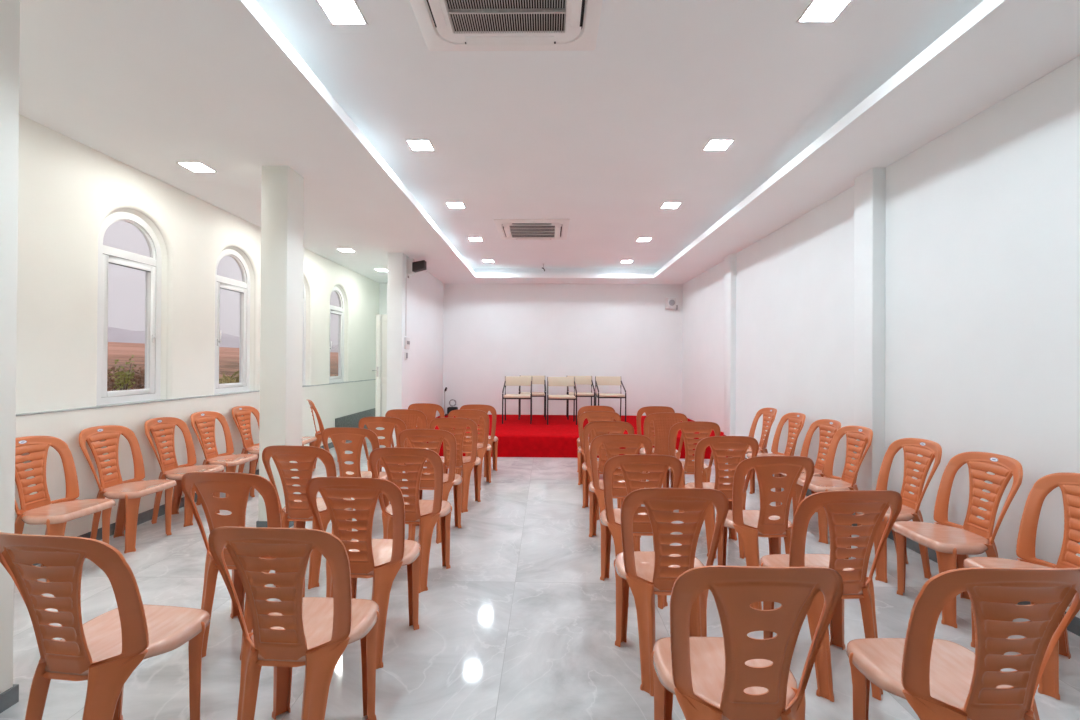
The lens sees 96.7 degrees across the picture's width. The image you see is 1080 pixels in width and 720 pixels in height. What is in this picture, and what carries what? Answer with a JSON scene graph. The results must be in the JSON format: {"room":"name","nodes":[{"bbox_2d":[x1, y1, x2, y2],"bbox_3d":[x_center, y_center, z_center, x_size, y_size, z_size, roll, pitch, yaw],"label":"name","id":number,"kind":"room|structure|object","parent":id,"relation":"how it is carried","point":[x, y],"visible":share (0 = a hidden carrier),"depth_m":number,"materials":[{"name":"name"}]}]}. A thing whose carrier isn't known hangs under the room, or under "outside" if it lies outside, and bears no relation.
{"room":"assembly hall","nodes":[
{"label":"assembly hall","id":0,"kind":"room"},
{"bbox_2d":[0,0,19,693],"bbox_3d":[-2.208,-0.111,1.713,0.300,2.911,0.355,0,0,1],"label":"column","id":1,"kind":"structure","parent":0,"point":[9,9],"depth_m":1.85,"materials":[{"name":"beige paint"}]},
{"bbox_2d":[14,114,378,536],"bbox_3d":[-3.381,-0.112,3.129,0.160,2.911,12.950,0,0,1],"label":"wall","id":2,"kind":"structure","parent":0,"point":[67,187],"depth_m":3.91,"materials":[{"name":"beige paint"}]},
{"bbox_2d":[96,212,161,404],"bbox_3d":[-3.386,-0.430,3.956,0.090,1.555,0.620,0,0,1],"label":"window","id":3,"kind":"structure","parent":2,"relation":"in","point":[152,265],"depth_m":4.02,"materials":[{"name":"white plastic"}]},
{"bbox_2d":[33,442,333,565],"bbox_3d":[-3.318,1.297,2.211,0.012,0.085,10.730,0,0,1],"label":"baseboard","id":4,"kind":"structure","parent":2,"relation":"attached to","point":[145,516],"depth_m":4.00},
{"bbox_2d":[16,379,375,415],"bbox_3d":[-3.411,0.350,3.227,0.231,0.012,12.750,0,0,1],"label":"trim","id":5,"kind":"structure","parent":2,"relation":"attached to","point":[158,400],"depth_m":4.00,"materials":[{"name":"stone"}]},
{"bbox_2d":[214,249,249,393],"bbox_3d":[-3.366,-0.424,5.230,0.090,1.555,0.620,0,0,1],"label":"window","id":6,"kind":"structure","parent":2,"relation":"in","point":[243,287],"depth_m":5.39,"materials":[{"name":"white plastic"}]},
{"bbox_2d":[302,283,305,385],"bbox_3d":[-3.346,-0.419,6.505,0.090,1.555,0.620,0,0,1],"label":"window","id":7,"kind":"structure","parent":2,"relation":"in","point":[304,291],"depth_m":6.78,"materials":[{"name":"white plastic"}]},
{"bbox_2d":[329,287,343,382],"bbox_3d":[-3.326,-0.413,7.795,0.090,1.555,0.620,0,0,1],"label":"window","id":8,"kind":"structure","parent":2,"relation":"in","point":[336,310],"depth_m":8.00,"materials":[{"name":"white plastic"}]},
{"bbox_2d":[335,408,374,441],"bbox_3d":[-3.213,1.149,8.586,0.020,0.440,2.020,0,0,1],"label":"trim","id":9,"kind":"structure","parent":2,"relation":"attached to","point":[352,420],"depth_m":8.26,"materials":[{"name":"grey stone"}]},
{"bbox_2d":[259,166,303,520],"bbox_3d":[-2.130,-0.101,3.964,0.215,2.911,0.260,0,0,1],"label":"column","id":10,"kind":"structure","parent":0,"point":[282,192],"depth_m":3.84,"materials":[{"name":"beige paint"}]},
{"bbox_2d":[387,253,443,446],"bbox_3d":[-2.066,-0.081,8.234,0.220,2.911,2.700,0,0,1],"label":"wall partition","id":11,"kind":"structure","parent":0,"point":[418,378],"depth_m":7.46,"materials":[{"name":"white paint"}]},
{"bbox_2d":[372,314,386,438],"bbox_3d":[-2.436,0.316,7.716,0.500,2.097,0.083,0,0,1],"label":"door","id":12,"kind":"structure","parent":11,"relation":"in","point":[381,319],"depth_m":7.72,"materials":[{"name":"white"}]},
{"bbox_2d":[404,352,407,359],"bbox_3d":[-1.958,-0.060,7.032,0.032,0.120,0.100,0,0,1],"label":"power socket","id":13,"kind":"object","parent":11,"relation":"attached to","point":[405,353],"visible":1,"depth_m":6.98,"materials":[{"name":"white plastic"}]},
{"bbox_2d":[405,278,406,335],"bbox_3d":[-1.963,-0.778,7.035,0.014,0.855,0.024,0,0,1],"label":"cable conduit","id":14,"kind":"object","parent":11,"relation":"attached to","point":[406,278],"visible":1,"depth_m":7.03,"materials":[{"name":"white plastic"}]},
{"bbox_2d":[404,337,409,348],"bbox_3d":[-1.954,-0.245,7.063,0.037,0.170,0.180,0,0,1],"label":"board","id":15,"kind":"object","parent":11,"relation":"attached to","point":[406,340],"visible":1,"depth_m":6.99,"materials":[{"name":"white plastic"}]},
{"bbox_2d":[406,256,426,278],"bbox_3d":[-1.830,-1.370,7.108,0.270,0.319,0.135,0,0,1],"label":"speaker","id":16,"kind":"object","parent":11,"relation":"attached to","point":[412,267],"visible":1,"depth_m":7.07},
{"bbox_2d":[379,283,682,415],"bbox_3d":[-0.238,-0.064,9.655,6.520,2.911,0.200,0,0,1],"label":"wall","id":17,"kind":"structure","parent":0,"point":[492,332],"depth_m":9.54,"materials":[{"name":"white paint"}]},
{"bbox_2d":[665,298,677,309],"bbox_3d":[2.598,-1.107,9.448,0.225,0.230,0.144,0,0,1],"label":"round speaker","id":18,"kind":"object","parent":17,"relation":"attached to","point":[670,303],"visible":1,"depth_m":9.40},
{"bbox_2d":[0,437,1079,719],"bbox_3d":[-0.299,1.413,3.174,6.620,0.100,13.150,0,0,1],"label":"floor","id":19,"kind":"structure","parent":0,"point":[521,623],"depth_m":2.44,"materials":[{"name":"tile"}]},
{"bbox_2d":[14,436,115,581],"bbox_3d":[-3.054,0.917,3.024,0.484,0.855,0.444,0,0,1],"label":"plastic chair","id":20,"kind":"object","parent":19,"relation":"on","point":[36,509],"visible":0.84,"depth_m":3.05,"materials":[{"name":"orange plastic"}]},
{"bbox_2d":[0,532,209,719],"bbox_3d":[-1.431,0.921,1.587,0.444,0.855,0.484,0,0,7],"label":"plastic chair","id":21,"kind":"object","parent":19,"relation":"on","point":[105,650],"visible":1,"depth_m":1.46,"materials":[{"name":"brown plastic"}]},
{"bbox_2d":[79,425,176,553],"bbox_3d":[-3.046,0.920,3.549,0.484,0.855,0.444,0,0,1],"label":"plastic chair","id":22,"kind":"object","parent":19,"relation":"on","point":[129,493],"visible":1,"depth_m":3.54,"materials":[{"name":"orange plastic"}]},
{"bbox_2d":[0,520,293,712],"bbox_3d":[-2.177,1.313,4.199,0.320,0.085,5.360,0,0,1],"label":"baseboard","id":23,"kind":"structure","parent":19,"relation":"on","point":[10,697],"depth_m":1.87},
{"bbox_2d":[144,417,223,526],"bbox_3d":[-3.032,0.922,4.089,0.484,0.855,0.444,0,0,1],"label":"plastic chair","id":24,"kind":"object","parent":19,"relation":"on","point":[170,469],"visible":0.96,"depth_m":4.10,"materials":[{"name":"orange"}]},
{"bbox_2d":[191,411,257,504],"bbox_3d":[-3.024,0.925,4.595,0.484,0.855,0.444,0,0,2],"label":"plastic chair","id":25,"kind":"object","parent":19,"relation":"on","point":[229,460],"visible":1,"depth_m":4.62,"materials":[{"name":"orange"}]},
{"bbox_2d":[181,472,304,659],"bbox_3d":[-1.433,0.924,2.360,0.444,0.855,0.484,0,0,3],"label":"plastic chair","id":26,"kind":"object","parent":19,"relation":"on","point":[238,486],"visible":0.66,"depth_m":2.19,"materials":[{"name":"brown plastic"}]},
{"bbox_2d":[232,406,259,473],"bbox_3d":[-3.020,0.927,5.174,0.484,0.855,0.444,0,0,1],"label":"plastic chair","id":27,"kind":"object","parent":19,"relation":"on","point":[249,446],"visible":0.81,"depth_m":5.16,"materials":[{"name":"orange"}]},
{"bbox_2d":[208,526,378,719],"bbox_3d":[-0.822,0.925,1.656,0.444,0.855,0.484,0,0,3],"label":"plastic chair","id":28,"kind":"object","parent":19,"relation":"on","point":[296,630],"visible":1,"depth_m":1.53,"materials":[{"name":"brown plastic"}]},
{"bbox_2d":[262,445,353,588],"bbox_3d":[-1.452,0.927,3.035,0.444,0.855,0.484,0,0,3],"label":"plastic chair","id":29,"kind":"object","parent":19,"relation":"on","point":[299,511],"visible":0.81,"depth_m":2.88,"materials":[{"name":"brown plastic"}]},
{"bbox_2d":[302,436,316,470],"bbox_3d":[-2.962,0.930,5.711,0.484,0.855,0.444,0,0,-1],"label":"plastic chair","id":30,"kind":"object","parent":19,"relation":"on","point":[311,440],"visible":0.06,"depth_m":5.78,"materials":[{"name":"orange"}]},
{"bbox_2d":[307,399,345,468],"bbox_3d":[-2.752,0.934,6.200,0.484,0.855,0.444,0,0,-27],"label":"plastic chair","id":31,"kind":"object","parent":19,"relation":"on","point":[318,434],"visible":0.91,"depth_m":6.03,"materials":[{"name":"orange"}]},
{"bbox_2d":[321,427,388,534],"bbox_3d":[-1.450,0.931,3.818,0.444,0.855,0.484,0,0,3],"label":"plastic chair","id":32,"kind":"object","parent":19,"relation":"on","point":[357,436],"visible":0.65,"depth_m":3.65,"materials":[{"name":"plastic"}]},
{"bbox_2d":[306,477,420,668],"bbox_3d":[-0.820,0.928,2.282,0.444,0.855,0.484,0,0,4],"label":"plastic chair","id":33,"kind":"object","parent":19,"relation":"on","point":[379,559],"visible":0.84,"depth_m":2.14,"materials":[{"name":"brown plastic"}]},
{"bbox_2d":[358,417,406,503],"bbox_3d":[-1.434,0.934,4.523,0.444,0.855,0.484,0,0,3],"label":"plastic chair","id":34,"kind":"object","parent":19,"relation":"on","point":[388,423],"visible":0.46,"depth_m":4.34,"materials":[{"name":"plastic"}]},
{"bbox_2d":[385,409,429,480],"bbox_3d":[-1.408,0.937,5.199,0.444,0.855,0.484,0,0,3],"label":"plastic chair","id":35,"kind":"object","parent":19,"relation":"on","point":[409,417],"visible":0.43,"depth_m":5.02,"materials":[{"name":"plastic"}]},
{"bbox_2d":[369,447,451,592],"bbox_3d":[-0.792,0.931,2.994,0.444,0.855,0.484,0,0,3],"label":"plastic chair","id":36,"kind":"object","parent":19,"relation":"on","point":[425,513],"visible":0.82,"depth_m":2.85,"materials":[{"name":"brown plastic"}]},
{"bbox_2d":[408,403,444,455],"bbox_3d":[-1.367,0.941,5.914,0.444,0.855,0.484,0,0,3],"label":"plastic chair","id":37,"kind":"object","parent":19,"relation":"on","point":[428,409],"visible":0.24,"depth_m":5.73,"materials":[{"name":"plastic"}]},
{"bbox_2d":[398,429,462,543],"bbox_3d":[-0.846,0.934,3.757,0.444,0.855,0.484,0,0,3],"label":"plastic chair","id":38,"kind":"object","parent":19,"relation":"on","point":[434,437],"visible":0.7,"depth_m":3.62,"materials":[{"name":"plastic"}]},
{"bbox_2d":[429,418,481,512],"bbox_3d":[-0.779,0.938,4.487,0.444,0.855,0.484,0,0,3],"label":"plastic chair","id":39,"kind":"object","parent":19,"relation":"on","point":[466,463],"visible":0.73,"depth_m":4.34,"materials":[{"name":"plastic"}]},
{"bbox_2d":[448,409,491,489],"bbox_3d":[-0.752,0.942,5.228,0.444,0.855,0.484,0,0,3],"label":"plastic chair","id":40,"kind":"object","parent":19,"relation":"on","point":[485,448],"visible":0.62,"depth_m":5.09,"materials":[{"name":"plastic"}]},
{"bbox_2d":[460,404,497,476],"bbox_3d":[-0.733,0.944,5.809,0.444,0.855,0.484,0,0,2],"label":"plastic chair","id":41,"kind":"object","parent":19,"relation":"on","point":[492,440],"visible":0.52,"depth_m":5.67,"materials":[{"name":"plastic"}]},
{"bbox_2d":[416,414,727,458],"bbox_3d":[0.413,1.237,8.162,4.747,0.305,2.745,0,0,1],"label":"stage platform","id":42,"kind":"object","parent":19,"relation":"on","point":[516,438],"visible":0.32,"depth_m":6.83,"materials":[{"name":"red carpet"}]},
{"bbox_2d":[444,387,446,415],"bbox_3d":[-1.844,0.800,9.296,0.100,0.553,0.100,0,0,1],"label":"microphone stand","id":43,"kind":"object","parent":42,"relation":"on","point":[446,387],"visible":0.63,"depth_m":9.29,"materials":[{"name":"black metal"}]},
{"bbox_2d":[447,407,457,413],"bbox_3d":[-1.723,1.001,9.445,0.200,0.150,0.167,0,0,1],"label":"equipment bag","id":44,"kind":"object","parent":42,"relation":"on","point":[449,409],"visible":0.56,"depth_m":9.39,"materials":[{"name":"black fabric"}]},
{"bbox_2d":[502,376,531,423],"bbox_3d":[-0.387,0.686,8.349,0.503,0.788,0.494,0,0,1],"label":"chair","id":45,"kind":"object","parent":42,"relation":"on","point":[509,380],"visible":1,"depth_m":8.53,"materials":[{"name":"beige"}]},
{"bbox_2d":[518,376,545,419],"bbox_3d":[-0.140,0.690,8.925,0.503,0.788,0.494,0,0,-1],"label":"chair","id":46,"kind":"object","parent":42,"relation":"on","point":[535,379],"visible":0.75,"depth_m":9.10,"materials":[{"name":"beige fabric"}]},
{"bbox_2d":[547,377,576,424],"bbox_3d":[0.369,0.690,8.247,0.503,0.788,0.494,0,0,0],"label":"chair","id":47,"kind":"object","parent":42,"relation":"on","point":[551,381],"visible":1,"depth_m":8.43,"materials":[{"name":"beige fabric"}]},
{"bbox_2d":[566,376,594,419],"bbox_3d":[0.752,0.696,8.972,0.503,0.788,0.494,0,0,0],"label":"chair","id":48,"kind":"object","parent":42,"relation":"on","point":[587,380],"visible":0.76,"depth_m":9.13,"materials":[{"name":"beige fabric"}]},
{"bbox_2d":[595,376,625,421],"bbox_3d":[1.269,0.698,8.703,0.503,0.788,0.494,0,0,-1],"label":"chair","id":49,"kind":"object","parent":42,"relation":"on","point":[599,380],"visible":0.95,"depth_m":8.89,"materials":[{"name":"beige fabric"}]},
{"bbox_2d":[577,406,614,471],"bbox_3d":[0.659,0.952,5.745,0.443,0.855,0.484,0,0,1],"label":"plastic chair","id":50,"kind":"object","parent":19,"relation":"on","point":[581,410],"visible":0.24,"depth_m":5.57,"materials":[{"name":"plastic"}]},
{"bbox_2d":[578,411,620,484],"bbox_3d":[0.620,0.949,5.132,0.444,0.855,0.484,0,0,1],"label":"plastic chair","id":51,"kind":"object","parent":19,"relation":"on","point":[592,416],"visible":0.42,"depth_m":4.98,"materials":[{"name":"plastic"}]},
{"bbox_2d":[582,421,633,519],"bbox_3d":[0.594,0.946,4.298,0.443,0.855,0.484,0,0,1],"label":"plastic chair","id":52,"kind":"object","parent":19,"relation":"on","point":[599,427],"visible":0.46,"depth_m":4.15,"materials":[{"name":"plastic"}]},
{"bbox_2d":[588,434,652,550],"bbox_3d":[0.580,0.942,3.562,0.443,0.855,0.484,0,0,1],"label":"plastic chair","id":53,"kind":"object","parent":19,"relation":"on","point":[612,443],"visible":0.62,"depth_m":3.42,"materials":[{"name":"plastic"}]},
{"bbox_2d":[599,454,682,608],"bbox_3d":[0.576,0.939,2.828,0.444,0.855,0.484,0,0,1],"label":"plastic chair","id":54,"kind":"object","parent":19,"relation":"on","point":[631,466],"visible":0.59,"depth_m":2.69,"materials":[{"name":"brown plastic"}]},
{"bbox_2d":[636,406,674,472],"bbox_3d":[1.345,0.957,5.725,0.444,0.855,0.484,0,0,0],"label":"plastic chair","id":55,"kind":"object","parent":19,"relation":"on","point":[648,410],"visible":0.38,"depth_m":5.56,"materials":[{"name":"plastic"}]},
{"bbox_2d":[639,413,687,486],"bbox_3d":[1.277,0.953,5.023,0.444,0.855,0.484,0,0,0],"label":"plastic chair","id":56,"kind":"object","parent":19,"relation":"on","point":[663,422],"visible":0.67,"depth_m":4.87,"materials":[{"name":"plastic"}]},
{"bbox_2d":[614,488,728,695],"bbox_3d":[0.560,0.936,2.137,0.443,0.855,0.484,0,0,1],"label":"plastic chair","id":57,"kind":"object","parent":19,"relation":"on","point":[647,574],"visible":0.88,"depth_m":2.00,"materials":[{"name":"brown plastic"}]},
{"bbox_2d":[663,421,720,511],"bbox_3d":[1.343,0.950,4.313,0.444,0.855,0.484,0,0,0],"label":"plastic chair","id":58,"kind":"object","parent":19,"relation":"on","point":[688,429],"visible":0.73,"depth_m":4.16,"materials":[{"name":"plastic"}]},
{"bbox_2d":[684,436,758,558],"bbox_3d":[1.310,0.946,3.512,0.444,0.855,0.484,0,0,0],"label":"plastic chair","id":59,"kind":"object","parent":19,"relation":"on","point":[718,445],"visible":0.77,"depth_m":3.36,"materials":[{"name":"plastic"}]},
{"bbox_2d":[651,565,842,719],"bbox_3d":[0.569,0.932,1.402,0.443,0.855,0.484,0,0,1],"label":"plastic chair","id":60,"kind":"object","parent":19,"relation":"on","point":[735,675],"visible":1,"depth_m":1.26,"materials":[{"name":"brown plastic"}]},
{"bbox_2d":[727,408,776,487],"bbox_3d":[2.359,0.961,5.349,0.484,0.855,0.444,0,0,1],"label":"plastic chair","id":61,"kind":"object","parent":19,"relation":"on","point":[767,412],"visible":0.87,"depth_m":5.37,"materials":[{"name":"orange"}]},
{"bbox_2d":[716,456,814,609],"bbox_3d":[1.300,0.943,2.813,0.444,0.855,0.484,0,0,-1],"label":"plastic chair","id":62,"kind":"object","parent":19,"relation":"on","point":[772,522],"visible":0.95,"depth_m":2.67,"materials":[{"name":"brown plastic"}]},
{"bbox_2d":[747,412,805,503],"bbox_3d":[2.376,0.959,4.819,0.484,0.855,0.444,0,0,1],"label":"plastic chair","id":63,"kind":"object","parent":19,"relation":"on","point":[799,418],"visible":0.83,"depth_m":4.89,"materials":[{"name":"orange"}]},
{"bbox_2d":[774,419,840,517],"bbox_3d":[2.362,0.956,4.249,0.484,0.855,0.444,0,0,1],"label":"plastic chair","id":64,"kind":"object","parent":19,"relation":"on","point":[825,425],"visible":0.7,"depth_m":4.28,"materials":[{"name":"orange"}]},
{"bbox_2d":[760,490,901,701],"bbox_3d":[1.261,0.940,2.117,0.444,0.855,0.484,0,0,-3],"label":"plastic chair","id":65,"kind":"object","parent":19,"relation":"on","point":[839,506],"visible":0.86,"depth_m":1.97,"materials":[{"name":"brown plastic"}]},
{"bbox_2d":[796,426,872,543],"bbox_3d":[2.320,0.954,3.800,0.484,0.855,0.444,0,0,1],"label":"plastic chair","id":66,"kind":"object","parent":19,"relation":"on","point":[829,482],"visible":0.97,"depth_m":3.79,"materials":[{"name":"orange"}]},
{"bbox_2d":[845,438,941,582],"bbox_3d":[2.307,0.951,3.165,0.484,0.855,0.444,0,0,1],"label":"plastic chair","id":67,"kind":"object","parent":19,"relation":"on","point":[929,449],"visible":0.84,"depth_m":3.11,"materials":[{"name":"orange plastic"}]},
{"bbox_2d":[892,452,1022,627],"bbox_3d":[2.299,0.949,2.660,0.484,0.855,0.444,0,0,1],"label":"plastic chair","id":68,"kind":"object","parent":19,"relation":"on","point":[953,543],"visible":1,"depth_m":2.65,"materials":[{"name":"orange plastic"}]},
{"bbox_2d":[846,567,1079,719],"bbox_3d":[1.217,0.936,1.401,0.444,0.855,0.484,0,0,0],"label":"plastic chair","id":69,"kind":"object","parent":19,"relation":"on","point":[940,679],"visible":1,"depth_m":1.27,"materials":[{"name":"brown plastic"}]},
{"bbox_2d":[963,472,1079,699],"bbox_3d":[2.264,0.946,2.135,0.484,0.855,0.444,0,0,2],"label":"plastic chair","id":70,"kind":"object","parent":19,"relation":"on","point":[1069,483],"visible":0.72,"depth_m":2.23,"materials":[{"name":"orange plastic"}]},
{"bbox_2d":[19,0,1079,283],"bbox_3d":[-0.280,-1.713,3.188,6.620,0.329,13.150,0,0,1],"label":"ceiling","id":71,"kind":"structure","parent":0,"point":[599,139],"depth_m":3.22,"materials":[{"name":"paint"}]},
{"bbox_2d":[176,162,216,171],"bbox_3d":[-2.770,-1.558,3.878,0.194,0.006,0.194,0,0,1],"label":"recessed light","id":72,"kind":"object","parent":71,"relation":"in","point":[193,166],"visible":1,"depth_m":3.86,"materials":[{"name":"white"}]},
{"bbox_2d":[316,0,367,24],"bbox_3d":[-1.011,-1.782,2.454,0.194,0.006,0.194,0,0,1],"label":"recessed light","id":73,"kind":"object","parent":71,"relation":"in","point":[338,12],"visible":1,"depth_m":2.46,"materials":[{"name":"white"}]},
{"bbox_2d":[336,248,355,251],"bbox_3d":[-2.725,-1.544,6.751,0.194,0.006,0.194,0,0,1],"label":"recessed light","id":74,"kind":"object","parent":71,"relation":"in","point":[340,249],"visible":1,"depth_m":6.75,"materials":[{"name":"white"}]},
{"bbox_2d":[339,249,353,251],"bbox_3d":[-2.725,-1.545,6.751,0.170,0.004,0.170,0,0,1],"label":"diffuser","id":75,"kind":"object","parent":74,"relation":"attached to","point":[342,250],"depth_m":6.76,"materials":[{"name":"white"}]},
{"bbox_2d":[406,140,434,150],"bbox_3d":[-0.987,-1.775,3.969,0.194,0.006,0.194,0,0,1],"label":"recessed light","id":76,"kind":"object","parent":71,"relation":"in","point":[415,145],"visible":1,"depth_m":3.97,"materials":[{"name":"white"}]},
{"bbox_2d":[445,202,464,207],"bbox_3d":[-0.963,-1.768,5.484,0.194,0.006,0.194,0,0,1],"label":"recessed light","id":77,"kind":"object","parent":71,"relation":"in","point":[449,204],"visible":1,"depth_m":5.46,"materials":[{"name":"white"}]},
{"bbox_2d":[468,237,482,240],"bbox_3d":[-0.940,-1.761,6.999,0.194,0.006,0.194,0,0,1],"label":"recessed light","id":78,"kind":"object","parent":71,"relation":"in","point":[469,238],"visible":1,"depth_m":6.96,"materials":[{"name":"white"}]},
{"bbox_2d":[469,238,481,240],"bbox_3d":[-0.940,-1.762,6.999,0.170,0.004,0.170,0,0,1],"label":"diffuser","id":79,"kind":"object","parent":78,"relation":"attached to","point":[471,239],"depth_m":7.01,"materials":[{"name":"white"}]},
{"bbox_2d":[409,0,602,50],"bbox_3d":[-0.169,-1.755,2.266,0.950,0.051,0.950,0,0,1],"label":"air conditioner","id":80,"kind":"object","parent":71,"relation":"attached to","point":[445,25],"visible":1,"depth_m":2.52,"materials":[{"name":"white plastic"}]},
{"bbox_2d":[427,0,446,28],"bbox_3d":[-0.522,-1.742,2.272,0.062,0.021,0.500,0,0,1],"label":"outlet","id":81,"kind":"object","parent":80,"relation":"attached to","point":[436,10],"depth_m":2.42,"materials":[{"name":"white"}]},
{"bbox_2d":[445,0,565,32],"bbox_3d":[-0.169,-1.754,2.266,0.592,0.021,0.592,0,0,1],"label":"grille","id":82,"kind":"object","parent":80,"relation":"attached to","point":[462,16],"depth_m":2.46,"materials":[{"name":"grey"}]},
{"bbox_2d":[465,36,555,45],"bbox_3d":[-0.163,-1.739,2.619,0.500,0.021,0.062,0,0,1],"label":"outlet","id":83,"kind":"object","parent":80,"relation":"attached to","point":[469,40],"depth_m":2.61,"materials":[{"name":"white"}]},
{"bbox_2d":[570,0,584,27],"bbox_3d":[0.184,-1.738,2.260,0.062,0.021,0.500,0,0,1],"label":"outlet","id":84,"kind":"object","parent":80,"relation":"attached to","point":[576,6],"depth_m":2.41,"materials":[{"name":"white"}]},
{"bbox_2d":[494,219,569,239],"bbox_3d":[-0.098,-1.736,6.480,0.950,0.051,0.950,0,0,1],"label":"air conditioner","id":85,"kind":"object","parent":71,"relation":"attached to","point":[508,229],"visible":1,"depth_m":6.36,"materials":[{"name":"white"}]},
{"bbox_2d":[503,227,509,237],"bbox_3d":[-0.451,-1.723,6.486,0.062,0.021,0.500,0,0,1],"label":"outlet","id":86,"kind":"object","parent":85,"relation":"attached to","point":[506,230],"depth_m":6.47,"materials":[{"name":"white"}]},
{"bbox_2d":[513,225,550,225],"bbox_3d":[-0.103,-1.722,6.127,0.500,0.021,0.062,0,0,1],"label":"outlet","id":87,"kind":"object","parent":85,"relation":"attached to","point":[513,225],"depth_m":6.11,"materials":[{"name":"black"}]},
{"bbox_2d":[509,226,554,237],"bbox_3d":[-0.098,-1.735,6.480,0.592,0.021,0.592,0,0,1],"label":"grille","id":88,"kind":"object","parent":85,"relation":"attached to","point":[524,231],"depth_m":6.50,"materials":[{"name":"grey"}]},
{"bbox_2d":[517,238,549,239],"bbox_3d":[-0.092,-1.719,6.833,0.500,0.021,0.062,0,0,1],"label":"outlet","id":89,"kind":"object","parent":85,"relation":"attached to","point":[517,238],"depth_m":6.82,"materials":[{"name":"white"}]},
{"bbox_2d":[556,227,561,237],"bbox_3d":[0.255,-1.719,6.475,0.062,0.021,0.500,0,0,1],"label":"outlet","id":90,"kind":"object","parent":85,"relation":"attached to","point":[558,229],"depth_m":6.49,"materials":[{"name":"white"}]},
{"bbox_2d":[620,260,632,262],"bbox_3d":[1.531,-1.740,8.475,0.194,0.006,0.194,0,0,1],"label":"recessed light","id":91,"kind":"object","parent":71,"relation":"in","point":[622,261],"visible":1,"depth_m":8.47,"materials":[{"name":"white"}]},
{"bbox_2d":[636,238,651,240],"bbox_3d":[1.507,-1.746,6.960,0.194,0.006,0.194,0,0,1],"label":"recessed light","id":92,"kind":"object","parent":71,"relation":"in","point":[638,239],"visible":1,"depth_m":6.95,"materials":[{"name":"white"}]},
{"bbox_2d":[660,202,681,207],"bbox_3d":[1.483,-1.754,5.446,0.194,0.006,0.194,0,0,1],"label":"recessed light","id":93,"kind":"object","parent":71,"relation":"in","point":[665,204],"visible":1,"depth_m":5.44,"materials":[{"name":"white"}]},
{"bbox_2d":[662,203,679,207],"bbox_3d":[1.483,-1.754,5.446,0.170,0.004,0.170,0,0,1],"label":"diffuser","id":94,"kind":"object","parent":93,"relation":"attached to","point":[665,205],"depth_m":5.44,"materials":[{"name":"white"}]},
{"bbox_2d":[702,139,734,150],"bbox_3d":[1.460,-1.760,3.931,0.194,0.006,0.194,0,0,1],"label":"recessed light","id":95,"kind":"object","parent":71,"relation":"in","point":[713,144],"visible":1,"depth_m":3.92,"materials":[{"name":"white"}]},
{"bbox_2d":[705,141,731,149],"bbox_3d":[1.460,-1.761,3.931,0.170,0.004,0.170,0,0,1],"label":"diffuser","id":96,"kind":"object","parent":95,"relation":"attached to","point":[711,145],"depth_m":3.94,"materials":[{"name":"white"}]},
{"bbox_2d":[796,0,851,22],"bbox_3d":[1.436,-1.767,2.416,0.194,0.006,0.194,0,0,1],"label":"recessed light","id":97,"kind":"object","parent":71,"relation":"in","point":[817,11],"visible":1,"depth_m":2.43,"materials":[{"name":"white"}]},
{"bbox_2d":[724,253,735,435],"bbox_3d":[2.767,-0.057,6.933,0.125,2.911,0.250,0,0,1],"label":"pilaster","id":98,"kind":"object","parent":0,"point":[730,260],"visible":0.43,"depth_m":6.83,"materials":[{"name":"white paint"}]},
{"bbox_2d":[853,168,885,514],"bbox_3d":[2.707,-0.071,3.913,0.150,2.911,0.230,0,0,1],"label":"pilaster","id":99,"kind":"object","parent":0,"point":[870,186],"visible":0.54,"depth_m":3.83,"materials":[{"name":"white paint"}]},
{"bbox_2d":[682,56,1079,617],"bbox_3d":[2.820,-0.074,3.132,0.200,2.911,13.150,0,0,1],"label":"wall","id":100,"kind":"structure","parent":0,"point":[982,219],"depth_m":3.17,"materials":[{"name":"white paint"}]},
{"bbox_2d":[745,457,1079,635],"bbox_3d":[2.634,1.331,1.753,0.112,0.085,10.000,0,0,1],"label":"baseboard","id":101,"kind":"structure","parent":100,"relation":"attached to","point":[1074,626],"depth_m":3.30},
{"label":"outside","id":102,"kind":"structure","parent":0,"visible":0},
{"bbox_2d":[107,342,337,390],"bbox_3d":[-92.163,-2.309,258.990,184.660,9.322,535.000,0,0,1],"label":"ground","id":103,"kind":"structure","parent":102,"point":[228,357],"depth_m":76.66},
{"bbox_2d":[107,366,132,386],"bbox_3d":[-20.228,0.994,23.002,1.811,1.511,2.090,0,0,38],"label":"dry bush","id":104,"kind":"object","parent":103,"relation":"on","point":[119,366],"visible":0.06,"depth_m":22.86,"materials":[{"name":"brown plant"}]},
{"bbox_2d":[107,355,137,389],"bbox_3d":[-13.304,0.809,15.263,0.610,1.960,0.759,0,0,28],"label":"shrub","id":105,"kind":"object","parent":103,"relation":"on","point":[127,375],"visible":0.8,"depth_m":15.28,"materials":[{"name":"green plant"}]},
{"bbox_2d":[107,366,144,390],"bbox_3d":[-16.285,1.015,18.614,1.860,1.540,1.726,0,0,1],"label":"dry bush","id":106,"kind":"object","parent":103,"relation":"on","point":[110,385],"visible":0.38,"depth_m":18.66,"materials":[{"name":"brown plant"}]},
{"bbox_2d":[124,365,144,389],"bbox_3d":[-17.071,1.015,20.446,1.579,1.590,1.746,0,0,1],"label":"dry bush","id":107,"kind":"object","parent":103,"relation":"on","point":[140,381],"visible":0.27,"depth_m":20.37,"materials":[{"name":"brown plant"}]},
{"bbox_2d":[219,371,238,383],"bbox_3d":[-7.954,0.951,13.188,2.279,1.915,2.078,0,0,36],"label":"clump","id":108,"kind":"object","parent":103,"relation":"on","point":[226,379],"visible":0.06,"depth_m":12.89,"materials":[{"name":"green plant"}]},
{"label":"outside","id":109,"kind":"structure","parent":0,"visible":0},
{"bbox_2d":[108,327,337,351],"bbox_3d":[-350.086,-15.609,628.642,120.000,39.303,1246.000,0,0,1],"label":"hills","id":110,"kind":"structure","parent":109,"point":[114,334],"depth_m":432.69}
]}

